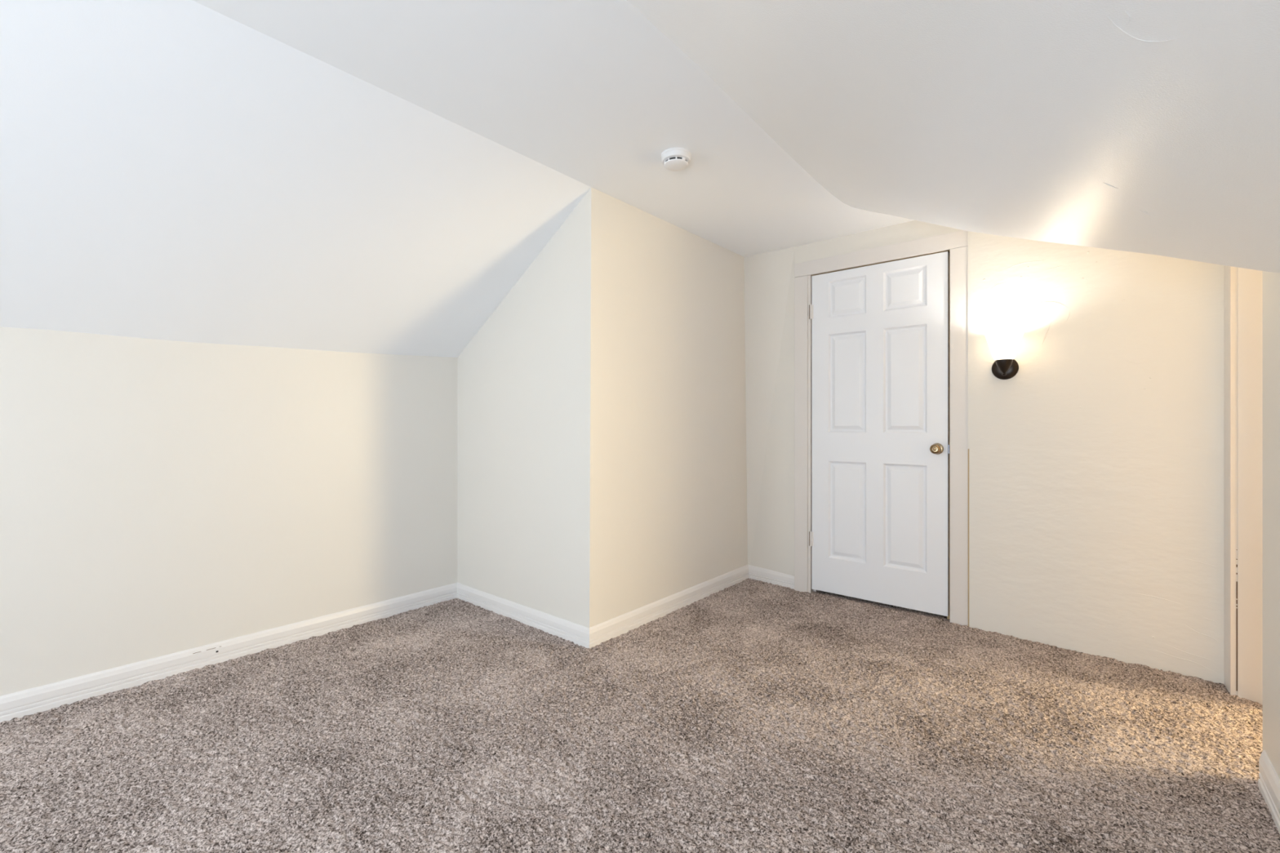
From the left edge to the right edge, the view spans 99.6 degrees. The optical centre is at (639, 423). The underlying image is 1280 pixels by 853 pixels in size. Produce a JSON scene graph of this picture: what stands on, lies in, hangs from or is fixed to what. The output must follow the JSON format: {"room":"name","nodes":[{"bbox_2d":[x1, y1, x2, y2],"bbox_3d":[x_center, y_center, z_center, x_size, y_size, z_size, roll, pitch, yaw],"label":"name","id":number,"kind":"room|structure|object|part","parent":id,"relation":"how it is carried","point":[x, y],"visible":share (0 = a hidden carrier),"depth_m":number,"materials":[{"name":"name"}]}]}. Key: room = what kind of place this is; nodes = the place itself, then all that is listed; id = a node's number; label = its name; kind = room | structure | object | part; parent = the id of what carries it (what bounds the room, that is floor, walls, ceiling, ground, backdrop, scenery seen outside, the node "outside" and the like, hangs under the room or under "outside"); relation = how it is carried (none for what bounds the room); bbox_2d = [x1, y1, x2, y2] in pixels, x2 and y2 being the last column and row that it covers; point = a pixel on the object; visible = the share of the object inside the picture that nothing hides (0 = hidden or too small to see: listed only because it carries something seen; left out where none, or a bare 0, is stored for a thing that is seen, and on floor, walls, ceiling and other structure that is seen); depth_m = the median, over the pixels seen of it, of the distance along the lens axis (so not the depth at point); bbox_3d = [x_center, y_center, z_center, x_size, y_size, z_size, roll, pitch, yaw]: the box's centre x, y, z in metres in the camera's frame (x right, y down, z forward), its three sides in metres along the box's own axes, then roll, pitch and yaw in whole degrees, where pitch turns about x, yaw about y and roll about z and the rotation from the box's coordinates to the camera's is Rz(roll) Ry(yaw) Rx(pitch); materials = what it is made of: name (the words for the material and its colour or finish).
{"room":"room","nodes":[
{"label":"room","id":0,"kind":"room"},
{"bbox_2d":[0,326,457,696],"bbox_3d":[-2.666,0.361,1.800,0.080,1.577,4.514,0,0,40],"label":"wall","id":1,"kind":"structure","parent":0,"point":[158,498],"depth_m":2.48,"materials":[{"name":"white paint"}]},
{"bbox_2d":[0,582,457,722],"bbox_3d":[-2.630,1.084,1.770,0.015,0.112,4.514,0,0,40],"label":"baseboard","id":2,"kind":"structure","parent":1,"relation":"attached to","point":[19,704],"depth_m":2.48,"materials":[{"name":"white paint"}]},
{"bbox_2d":[0,0,591,357],"bbox_3d":[-2.168,-0.779,1.390,1.211,0.828,4.528,0,0,40],"label":"ceiling","id":3,"kind":"structure","parent":0,"point":[171,170],"depth_m":2.03,"materials":[{"name":"white paint"}]},
{"bbox_2d":[457,187,591,627],"bbox_3d":[-0.687,-0.021,3.145,1.212,2.343,0.094,0,0,40],"label":"wall","id":4,"kind":"structure","parent":0,"point":[523,379],"depth_m":3.01,"materials":[{"name":"white paint"}]},
{"bbox_2d":[456,582,589,648],"bbox_3d":[-0.717,1.084,3.099,1.227,0.112,0.015,0,0,40],"label":"baseboard","id":5,"kind":"structure","parent":4,"relation":"attached to","point":[579,634],"depth_m":3.02,"materials":[{"name":"white paint"}]},
{"bbox_2d":[192,0,914,257],"bbox_3d":[0.730,-1.193,0.470,4.410,0.001,6.860,0,0,40],"label":"ceiling","id":6,"kind":"structure","parent":0,"point":[592,92],"depth_m":1.96,"materials":[{"name":"white paint"}]},
{"bbox_2d":[661,147,691,171],"bbox_3d":[0.161,-1.167,2.405,0.134,0.053,0.134,0,0,40],"label":"smoke detector","id":7,"kind":"object","parent":6,"relation":"attached to","point":[673,159],"visible":1,"depth_m":2.37,"materials":[{"name":"white plastic"}]},
{"bbox_2d":[0,577,1279,852],"bbox_3d":[0.225,1.122,0.857,5.720,0.017,6.960,0,0,40],"label":"floor","id":8,"kind":"structure","parent":0,"point":[749,716],"depth_m":1.87,"materials":[{"name":"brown carpet"}]},
{"bbox_2d":[589,186,747,627],"bbox_3d":[0.269,-0.021,3.372,0.080,2.343,1.674,0,0,40],"label":"wall","id":9,"kind":"structure","parent":0,"point":[668,466],"depth_m":3.17,"materials":[{"name":"white paint"}]},
{"bbox_2d":[589,564,748,648],"bbox_3d":[0.267,1.083,3.319,0.015,0.114,1.621,0,0,40],"label":"baseboard","id":10,"kind":"structure","parent":9,"relation":"attached to","point":[613,628],"depth_m":3.15,"materials":[{"name":"white paint"}]},
{"bbox_2d":[626,0,1279,273],"bbox_3d":[-0.108,-0.811,0.377,1.452,0.764,5.637,0,0,40],"label":"ceiling","id":11,"kind":"structure","parent":0,"point":[1145,126],"depth_m":1.29,"materials":[{"name":"white paint"}]},
{"bbox_2d":[743,220,1223,684],"bbox_3d":[1.713,-0.021,3.129,2.473,2.343,0.246,0,0,43],"label":"wall","id":12,"kind":"structure","parent":0,"point":[1096,468],"depth_m":2.66,"materials":[{"name":"white paint"}]},
{"bbox_2d":[748,564,794,589],"bbox_3d":[0.919,1.084,3.802,0.384,0.112,0.015,0,0,44],"label":"baseboard","id":13,"kind":"structure","parent":12,"relation":"attached to","point":[756,573],"depth_m":3.79,"materials":[{"name":"white paint"}]},
{"bbox_2d":[808,251,949,616],"bbox_3d":[1.428,0.059,3.321,0.811,2.074,0.102,0,0,40],"label":"door","id":14,"kind":"structure","parent":12,"relation":"in","point":[880,533],"depth_m":3.30,"materials":[{"name":"white paint"}]},
{"bbox_3d":[1.684,0.145,3.079,0.057,0.057,0.055,0,0,40],"label":"knob","id":15,"kind":"part","parent":14,"relation":"part of","materials":[{"name":"gold metal"}]},
{"bbox_3d":[1.704,0.145,3.103,0.065,0.065,0.013,0,0,40],"label":"handle","id":16,"kind":"part","parent":14,"relation":"part of","materials":[{"name":"gold metal"}]},
{"bbox_2d":[794,230,968,625],"bbox_3d":[1.473,0.032,3.375,1.014,2.217,0.141,0,0,40],"label":"door frame","id":17,"kind":"structure","parent":12,"relation":"attached to","point":[958,256],"depth_m":3.12,"materials":[{"name":"white paint"}]},
{"bbox_2d":[968,448,968,626],"bbox_3d":[1.822,0.640,2.997,0.006,1.000,0.020,0,0,40],"label":"trim","id":18,"kind":"structure","parent":12,"relation":"attached to","point":[968,449],"depth_m":2.99,"materials":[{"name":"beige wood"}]},
{"bbox_2d":[968,231,969,626],"bbox_3d":[1.822,-0.026,2.995,0.009,2.333,0.022,0,0,40],"label":"trim","id":19,"kind":"structure","parent":12,"relation":"attached to","point":[968,231],"depth_m":2.99,"materials":[{"name":"white paint"}]},
{"bbox_2d":[985,331,1023,379],"bbox_3d":[1.883,-0.347,2.795,0.166,0.229,0.187,0,0,40],"label":"wall sconce","id":20,"kind":"object","parent":12,"relation":"attached to","point":[1003,346],"visible":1,"depth_m":2.76,"materials":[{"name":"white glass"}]},
{"bbox_3d":[1.876,-0.394,2.787,0.166,0.136,0.166,0,0,40],"label":"lamp shade","id":21,"kind":"part","parent":20,"relation":"part of","materials":[{"name":"white glass"}]},
{"bbox_2d":[1262,271,1279,778],"bbox_3d":[0.341,-0.021,-0.310,0.120,2.343,5.166,0,0,40],"label":"wall","id":22,"kind":"structure","parent":0,"point":[1271,281],"depth_m":1.62,"materials":[{"name":"white paint"}]},
{"bbox_2d":[1257,750,1279,834],"bbox_3d":[0.278,1.077,-0.277,0.017,0.126,5.135,0,0,40],"label":"baseboard","id":23,"kind":"structure","parent":22,"relation":"attached to","point":[1268,782],"depth_m":1.58,"materials":[{"name":"white paint"}]},
{"bbox_3d":[3.578,-0.021,1.927,1.934,2.343,0.960,0,0,40],"label":"wall","id":24,"kind":"structure","parent":0,"visible":0},
{"bbox_2d":[1223,265,1262,705],"bbox_3d":[2.524,0.100,2.211,0.118,2.080,0.215,0,0,-30],"label":"door frame","id":25,"kind":"structure","parent":24,"relation":"attached to","point":[1249,282],"depth_m":2.21,"materials":[{"name":"white paint"}]}
]}

